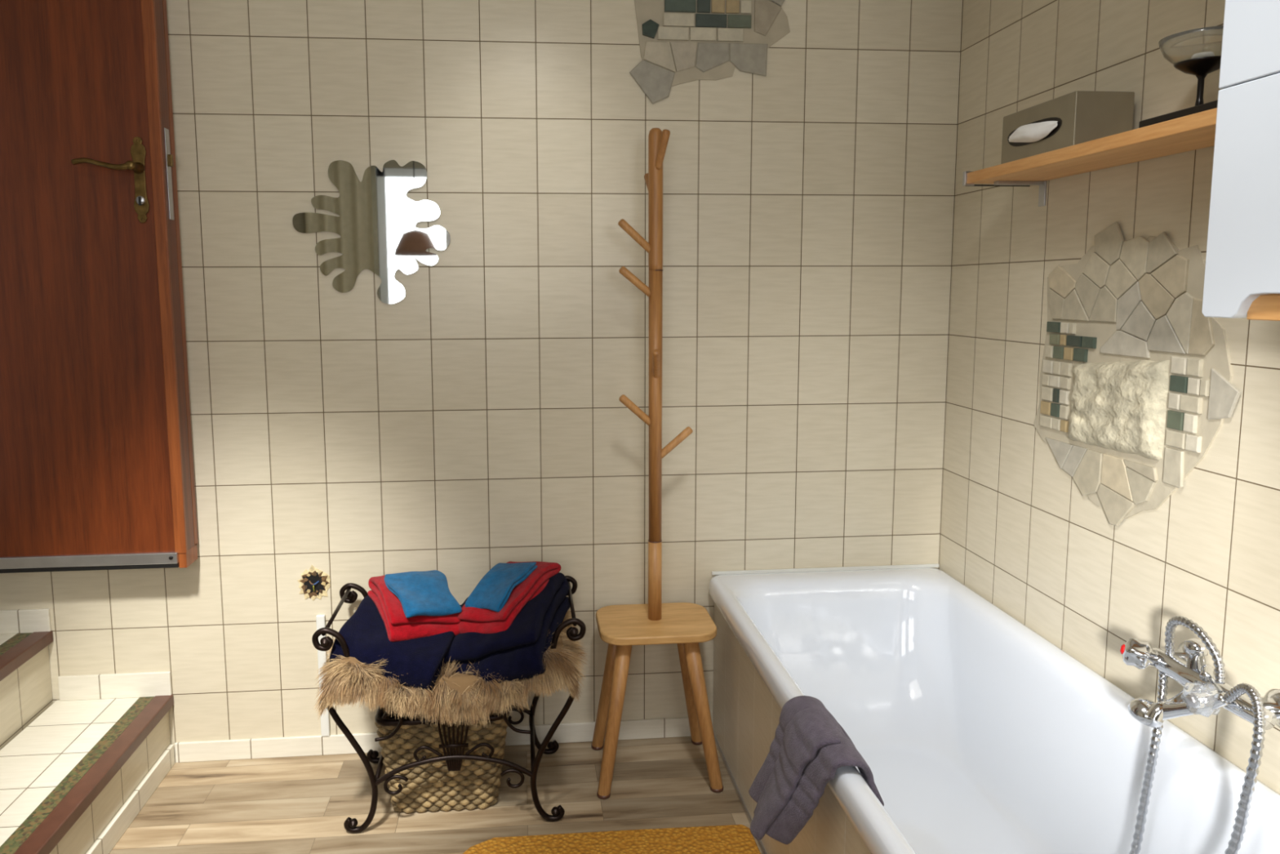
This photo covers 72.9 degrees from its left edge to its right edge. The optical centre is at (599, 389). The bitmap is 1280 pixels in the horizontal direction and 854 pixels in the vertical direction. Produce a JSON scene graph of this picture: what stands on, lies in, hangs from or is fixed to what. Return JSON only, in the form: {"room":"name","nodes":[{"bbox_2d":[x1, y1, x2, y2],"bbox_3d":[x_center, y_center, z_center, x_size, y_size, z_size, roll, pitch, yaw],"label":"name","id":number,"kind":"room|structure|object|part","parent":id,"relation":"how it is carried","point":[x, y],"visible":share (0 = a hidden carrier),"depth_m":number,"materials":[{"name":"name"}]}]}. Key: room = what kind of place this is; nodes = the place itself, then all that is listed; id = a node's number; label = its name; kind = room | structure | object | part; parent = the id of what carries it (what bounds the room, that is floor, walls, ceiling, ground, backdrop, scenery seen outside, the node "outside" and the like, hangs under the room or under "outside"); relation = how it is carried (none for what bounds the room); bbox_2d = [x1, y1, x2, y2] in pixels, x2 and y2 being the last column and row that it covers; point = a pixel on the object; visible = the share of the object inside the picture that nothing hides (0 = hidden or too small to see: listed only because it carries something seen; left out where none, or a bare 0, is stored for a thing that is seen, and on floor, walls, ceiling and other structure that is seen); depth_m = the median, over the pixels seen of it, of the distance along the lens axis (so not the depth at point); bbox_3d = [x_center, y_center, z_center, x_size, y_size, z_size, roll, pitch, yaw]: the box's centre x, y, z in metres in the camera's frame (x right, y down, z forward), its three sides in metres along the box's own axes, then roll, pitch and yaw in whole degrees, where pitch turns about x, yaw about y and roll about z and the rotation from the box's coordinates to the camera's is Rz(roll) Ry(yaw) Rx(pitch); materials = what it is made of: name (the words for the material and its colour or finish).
{"room":"bathroom","nodes":[
{"label":"bathroom","id":0,"kind":"room"},
{"bbox_2d":[108,736,762,853],"bbox_3d":[-0.349,1.308,0.763,3.300,0.100,3.800,-1,7,-5],"label":"floor","id":1,"kind":"structure","parent":0,"point":[298,804],"depth_m":2.26,"materials":[{"name":"brown wood"}]},
{"bbox_2d":[0,630,53,750],"bbox_3d":[-1.508,1.075,0.629,0.314,0.403,3.598,-1,7,-5],"label":"stair step","id":2,"kind":"structure","parent":1,"relation":"on","point":[25,682],"depth_m":2.29,"materials":[{"name":"tile"}]},
{"bbox_2d":[0,693,173,853],"bbox_3d":[-1.199,1.170,0.669,0.314,0.203,3.598,-1,7,-5],"label":"stair step","id":3,"kind":"structure","parent":1,"relation":"on","point":[64,777],"depth_m":2.11,"materials":[{"name":"tile"}]},
{"bbox_2d":[85,743,174,853],"bbox_3d":[-1.052,1.240,0.685,0.012,0.058,3.590,-1,7,-5],"label":"baseboard","id":4,"kind":"structure","parent":3,"relation":"attached to","point":[118,824],"depth_m":2.20,"materials":[{"name":"tile"}]},
{"bbox_2d":[374,702,509,813],"bbox_3d":[-0.410,0.945,2.318,0.343,0.265,0.255,-1,7,-5],"label":"seagrass basket","id":5,"kind":"object","parent":1,"relation":"on","point":[430,787],"visible":0.67,"depth_m":2.21,"materials":[{"name":"wicker"}]},
{"bbox_2d":[311,575,586,833],"bbox_3d":[-0.376,0.814,2.296,0.660,0.531,0.344,-1,7,-5],"label":"bench","id":6,"kind":"object","parent":1,"relation":"on","point":[454,760],"visible":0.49,"depth_m":2.14,"materials":[{"name":"black metal"}]},
{"bbox_2d":[312,598,587,726],"bbox_3d":[-0.373,0.689,2.262,0.688,0.205,0.486,-1,7,-5],"label":"fur throw","id":7,"kind":"object","parent":6,"relation":"on","point":[453,694],"visible":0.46,"depth_m":2.08,"materials":[{"name":"beige fur"}]},
{"bbox_2d":[328,561,569,690],"bbox_3d":[-0.363,0.615,2.262,0.536,0.294,0.422,1,7,9],"label":"pile","id":8,"kind":"object","parent":7,"relation":"on","point":[414,619],"visible":0.98,"depth_m":2.16,"materials":[{"name":"blue fabric"}]},
{"bbox_2d":[328,595,463,690],"bbox_3d":[-0.500,0.631,2.223,0.276,0.160,0.302,1,7,9],"label":"towel","id":9,"kind":"object","parent":8,"relation":"hanging from","point":[415,642],"depth_m":2.14,"materials":[{"name":"blue fabric"}]},
{"bbox_2d":[367,574,461,641],"bbox_3d":[-0.486,0.561,2.254,0.190,0.126,0.232,-4,8,-30],"label":"towel","id":10,"kind":"object","parent":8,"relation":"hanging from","point":[401,607],"depth_m":2.18,"materials":[{"name":"fabric"}]},
{"bbox_2d":[443,572,569,683],"bbox_3d":[-0.255,0.636,2.270,0.315,0.251,0.367,1,7,11],"label":"towel","id":11,"kind":"object","parent":8,"relation":"hanging from","point":[504,624],"depth_m":2.17,"materials":[{"name":"blue fabric"}]},
{"bbox_2d":[457,561,560,633],"bbox_3d":[-0.236,0.547,2.288,0.175,0.146,0.287,3,7,27],"label":"towel","id":12,"kind":"object","parent":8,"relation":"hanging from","point":[512,597],"depth_m":2.21,"materials":[{"name":"fabric"}]},
{"bbox_2d":[462,824,760,853],"bbox_3d":[0.035,1.127,1.826,0.740,0.014,0.615,-1,7,-5],"label":"rug","id":13,"kind":"object","parent":1,"relation":"on","point":[728,838],"visible":1,"depth_m":2.08,"materials":[{"name":"fabric"}]},
{"bbox_2d":[591,128,723,799],"bbox_3d":[0.149,0.195,2.331,0.341,1.748,0.280,-1,7,-5],"label":"coat rack","id":14,"kind":"object","parent":1,"relation":"on","point":[686,624],"visible":1,"depth_m":2.31,"materials":[{"name":"brown wood"}]},
{"bbox_3d":[0.029,0.847,2.488,0.121,0.417,0.042,6,9,42],"label":"leg","id":15,"kind":"part","parent":14,"relation":"part of","materials":[{"name":"brown wood"}]},
{"bbox_3d":[0.041,0.868,2.305,0.121,0.417,0.042,-6,9,-42],"label":"leg","id":16,"kind":"part","parent":14,"relation":"part of","materials":[{"name":"brown wood"}]},
{"bbox_3d":[0.153,0.643,2.382,0.317,0.024,0.243,-1,7,-5],"label":"seat","id":17,"kind":"part","parent":14,"relation":"part of","materials":[{"name":"brown wood"}]},
{"bbox_3d":[0.257,0.844,2.509,0.042,0.417,0.124,5,8,38],"label":"leg","id":18,"kind":"part","parent":14,"relation":"part of","materials":[{"name":"brown wood"}]},
{"bbox_3d":[0.278,0.865,2.327,0.123,0.417,0.042,4,8,31],"label":"leg","id":19,"kind":"part","parent":14,"relation":"part of","materials":[{"name":"brown wood"}]},
{"bbox_2d":[709,563,1279,853],"bbox_3d":[0.752,0.883,1.755,0.712,0.508,1.740,-1,7,-5],"label":"bathtub","id":20,"kind":"object","parent":1,"relation":"on","point":[975,732],"visible":0.9,"depth_m":2.12,"materials":[{"name":"white ceramic"}]},
{"bbox_3d":[0.429,0.915,1.738,0.020,0.452,1.717,-1,7,-5],"label":"tiled panel","id":21,"kind":"part","parent":20,"relation":"part of","materials":[{"name":"tile"}]},
{"bbox_2d":[748,695,884,844],"bbox_3d":[0.391,0.741,1.645,0.198,0.254,0.301,-1,7,-5],"label":"towel","id":22,"kind":"object","parent":20,"relation":"on","point":[808,746],"visible":1,"depth_m":1.60,"materials":[{"name":"grey fabric"}]},
{"bbox_2d":[0,0,963,760],"bbox_3d":[-0.522,-0.219,2.441,3.300,2.550,0.100,-1,7,-5],"label":"wall","id":23,"kind":"structure","parent":0,"point":[462,426],"depth_m":2.43,"materials":[{"name":"tile"}]},
{"bbox_2d":[0,608,51,634],"bbox_3d":[-1.674,0.641,2.379,0.310,0.066,0.009,-1,7,-5],"label":"baseboard","id":24,"kind":"structure","parent":23,"relation":"attached to","point":[20,620],"depth_m":2.38,"materials":[{"name":"tile"}]},
{"bbox_2d":[0,0,194,556],"bbox_3d":[-1.549,-0.493,2.196,0.879,1.880,0.065,-1,7,-5],"label":"door","id":25,"kind":"structure","parent":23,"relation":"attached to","point":[85,464],"depth_m":2.21,"materials":[{"name":"brown wood"}]},
{"bbox_2d":[0,551,178,568],"bbox_3d":[-1.552,0.455,2.268,0.859,0.030,0.012,-1,7,-5],"label":"door sweep","id":26,"kind":"object","parent":25,"relation":"attached to","point":[159,557],"visible":1,"depth_m":2.28,"materials":[{"name":"metal"}]},
{"bbox_2d":[0,562,179,573],"bbox_3d":[-1.555,0.470,2.306,0.859,0.014,0.076,-1,7,-5],"label":"seal","id":27,"kind":"object","parent":25,"relation":"attached to","point":[173,565],"visible":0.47,"depth_m":2.29,"materials":[{"name":"black rubber"}]},
{"bbox_2d":[130,136,149,222],"bbox_3d":[-1.164,-0.530,2.192,0.038,0.215,0.005,-1,7,-5],"label":"backplate","id":28,"kind":"object","parent":25,"relation":"attached to","point":[138,152],"visible":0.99,"depth_m":2.19,"materials":[{"name":"gold metal"}]},
{"bbox_2d":[125,160,144,173],"bbox_3d":[-1.162,-0.556,2.159,0.028,0.028,0.057,-1,7,-5],"label":"rose","id":29,"kind":"object","parent":28,"relation":"attached to","point":[138,167],"visible":1,"depth_m":2.16,"materials":[{"name":"gold metal"}]},
{"bbox_2d":[71,157,128,170],"bbox_3d":[-1.226,-0.555,2.132,0.139,0.030,0.020,-1,7,-5],"label":"lever","id":30,"kind":"object","parent":29,"relation":"attached to","point":[82,160],"visible":1,"depth_m":2.13,"materials":[{"name":"gold metal"}]},
{"bbox_2d":[135,195,145,204],"bbox_3d":[-1.164,-0.479,2.193,0.022,0.022,0.007,-1,7,-5],"label":"cylinder","id":31,"kind":"object","parent":28,"relation":"attached to","point":[143,199],"visible":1,"depth_m":2.19,"materials":[{"name":"metal"}]},
{"bbox_2d":[137,196,141,205],"bbox_3d":[-1.163,-0.476,2.189,0.006,0.021,0.003,-1,7,-5],"label":"keyhole","id":32,"kind":"object","parent":31,"relation":"attached to","point":[139,197],"visible":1,"depth_m":2.19,"materials":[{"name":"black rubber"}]},
{"bbox_2d":[140,0,187,553],"bbox_3d":[-1.122,-0.496,2.206,0.030,1.880,0.012,-1,7,-5],"label":"door frame","id":33,"kind":"structure","parent":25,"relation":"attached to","point":[148,6],"depth_m":2.22,"materials":[{"name":"brown wood"}]},
{"bbox_2d":[164,128,173,220],"bbox_3d":[-1.111,-0.555,2.232,0.002,0.230,0.026,-1,7,-5],"label":"strike plate","id":34,"kind":"object","parent":25,"relation":"attached to","point":[166,131],"visible":1,"depth_m":2.23,"materials":[{"name":"metal"}]},
{"bbox_2d":[168,154,173,166],"bbox_3d":[-1.105,-0.590,2.229,0.010,0.030,0.012,-1,7,-5],"label":"latch","id":35,"kind":"object","parent":34,"relation":"attached to","point":[171,163],"visible":1,"depth_m":2.22,"materials":[{"name":"gold metal"}]},
{"bbox_2d":[178,544,197,568],"bbox_3d":[-1.118,0.451,2.352,0.020,0.045,0.080,-1,7,-5],"label":"door edge","id":36,"kind":"structure","parent":25,"relation":"attached to","point":[188,558],"depth_m":2.33,"materials":[{"name":"brown wood"}]},
{"bbox_2d":[57,671,172,700],"bbox_3d":[-1.360,0.833,2.430,0.300,0.070,0.009,-1,7,-5],"label":"baseboard","id":37,"kind":"structure","parent":23,"relation":"attached to","point":[126,685],"depth_m":2.42,"materials":[{"name":"tile"}]},
{"bbox_2d":[162,0,198,544],"bbox_3d":[-1.553,-0.498,2.240,0.879,1.880,0.023,-1,7,-5],"label":"rebate","id":38,"kind":"object","parent":23,"relation":"attached to","point":[164,2],"visible":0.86,"depth_m":2.30,"materials":[{"name":"brown wood"}]},
{"bbox_2d":[297,564,330,600],"bbox_3d":[-0.809,0.548,2.446,0.091,0.105,0.014,-1,7,-5],"label":"wall socket hole","id":39,"kind":"object","parent":23,"relation":"attached to","point":[314,583],"visible":1,"depth_m":2.45,"materials":[{"name":"paint"}]},
{"bbox_2d":[315,614,329,736],"bbox_3d":[-0.792,0.821,2.479,0.024,0.362,0.012,-1,7,-5],"label":"trim","id":40,"kind":"structure","parent":23,"relation":"attached to","point":[320,619],"depth_m":2.47,"materials":[{"name":"white plastic"}]},
{"bbox_2d":[292,160,450,303],"bbox_3d":[-0.617,-0.426,2.351,0.419,0.386,0.007,-1,7,-5],"label":"wall mirror","id":41,"kind":"object","parent":23,"relation":"attached to","point":[376,222],"visible":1,"depth_m":2.35,"materials":[{"name":"clear glass"}]},
{"bbox_2d":[174,716,690,762],"bbox_3d":[-0.438,1.024,2.537,1.550,0.058,0.009,-1,7,-5],"label":"baseboard","id":42,"kind":"structure","parent":23,"relation":"attached to","point":[337,744],"depth_m":2.50,"materials":[{"name":"tile"}]},
{"bbox_2d":[629,0,790,103],"bbox_3d":[0.306,-1.068,2.363,0.452,0.562,0.012,-1,7,-5],"label":"mosaic","id":43,"kind":"object","parent":23,"relation":"attached to","point":[681,42],"visible":1,"depth_m":2.37,"materials":[{"name":"stone"}]},
{"bbox_2d":[938,0,1279,794],"bbox_3d":[1.244,-0.025,0.706,0.100,2.550,3.700,-1,7,-5],"label":"wall","id":44,"kind":"structure","parent":0,"point":[1018,530],"depth_m":1.92,"materials":[{"name":"tile"}]},
{"bbox_2d":[962,107,1217,206],"bbox_3d":[1.014,-0.438,1.680,0.170,0.088,0.904,-1,7,-5],"label":"wall shelf","id":45,"kind":"object","parent":44,"relation":"attached to","point":[1197,131],"visible":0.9,"depth_m":1.67,"materials":[{"name":"brown wood"}]},
{"bbox_3d":[0.976,-0.500,2.120,0.165,0.004,0.004,-1,7,-5],"label":"edge rail","id":46,"kind":"part","parent":45,"relation":"part of","materials":[{"name":"metal"}]},
{"bbox_3d":[1.004,-0.492,2.065,0.120,0.008,0.020,-1,7,-5],"label":"bracket arm","id":47,"kind":"part","parent":45,"relation":"part of","materials":[{"name":"metal"}]},
{"bbox_3d":[1.062,-0.469,2.073,0.004,0.058,0.024,-1,7,-5],"label":"bracket plate","id":48,"kind":"part","parent":45,"relation":"part of","materials":[{"name":"metal"}]},
{"bbox_2d":[1000,90,1134,164],"bbox_3d":[0.990,-0.555,1.862,0.143,0.110,0.265,-1,7,-5],"label":"tissue box","id":49,"kind":"object","parent":45,"relation":"on","point":[1077,117],"visible":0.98,"depth_m":1.75,"materials":[{"name":"metal"}]},
{"bbox_2d":[1138,26,1223,128],"bbox_3d":[1.032,-0.527,1.465,0.132,0.144,0.195,-1,7,-5],"label":"candle holder","id":50,"kind":"object","parent":45,"relation":"on","point":[1197,52],"visible":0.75,"depth_m":1.45,"materials":[{"name":"dark metal"},{"name":"frosted glass"},{"name":"wax"}]},
{"bbox_2d":[1158,26,1223,65],"bbox_3d":[1.031,-0.575,1.477,0.132,0.051,0.132,-1,7,-5],"label":"bowl","id":51,"kind":"object","parent":50,"relation":"on","point":[1202,46],"depth_m":1.44,"materials":[{"name":"clear glass"}]},
{"bbox_3d":[1.031,-0.518,1.483,0.083,0.083,0.083,-1,7,-5],"label":"stem","id":52,"kind":"part","parent":50,"relation":"part of","materials":[{"name":"metal"}]},
{"bbox_2d":[1033,222,1240,525],"bbox_3d":[1.079,-0.029,1.803,0.032,0.638,0.601,-1,7,-5],"label":"mosaic","id":53,"kind":"object","parent":44,"relation":"attached to","point":[1136,388],"visible":1,"depth_m":1.76,"materials":[{"name":"stone"}]},
{"bbox_2d":[1120,615,1279,853],"bbox_3d":[1.015,0.704,1.526,0.228,0.590,0.332,-1,7,-5],"label":"faucet","id":54,"kind":"object","parent":44,"relation":"attached to","point":[1203,693],"visible":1,"depth_m":1.51,"materials":[{"name":"silver metal"}]},
{"bbox_3d":[1.026,0.501,1.637,0.061,0.062,0.056,4,8,31],"label":"knob","id":55,"kind":"part","parent":54,"relation":"part of","materials":[{"name":"silver metal"}]},
{"bbox_3d":[1.027,0.556,1.541,0.105,0.072,0.032,-1,7,-5],"label":"spout","id":56,"kind":"part","parent":54,"relation":"part of","materials":[{"name":"silver metal"}]},
{"bbox_3d":[1.020,0.549,1.496,0.031,0.097,0.125,-3,7,-21],"label":"handset handle","id":57,"kind":"part","parent":54,"relation":"part of","materials":[{"name":"silver metal"}]},
{"bbox_3d":[1.035,0.527,1.478,0.059,0.059,0.058,-2,7,-14],"label":"knob","id":58,"kind":"part","parent":54,"relation":"part of","materials":[{"name":"clear glass"}]},
{"bbox_2d":[1201,0,1279,320],"bbox_3d":[1.024,-0.563,0.826,0.298,1.008,0.700,-1,7,-5],"label":"upper cabinet","id":59,"kind":"object","parent":44,"relation":"attached to","point":[1242,278],"visible":1,"depth_m":1.14,"materials":[{"name":"white paint"}]}
]}

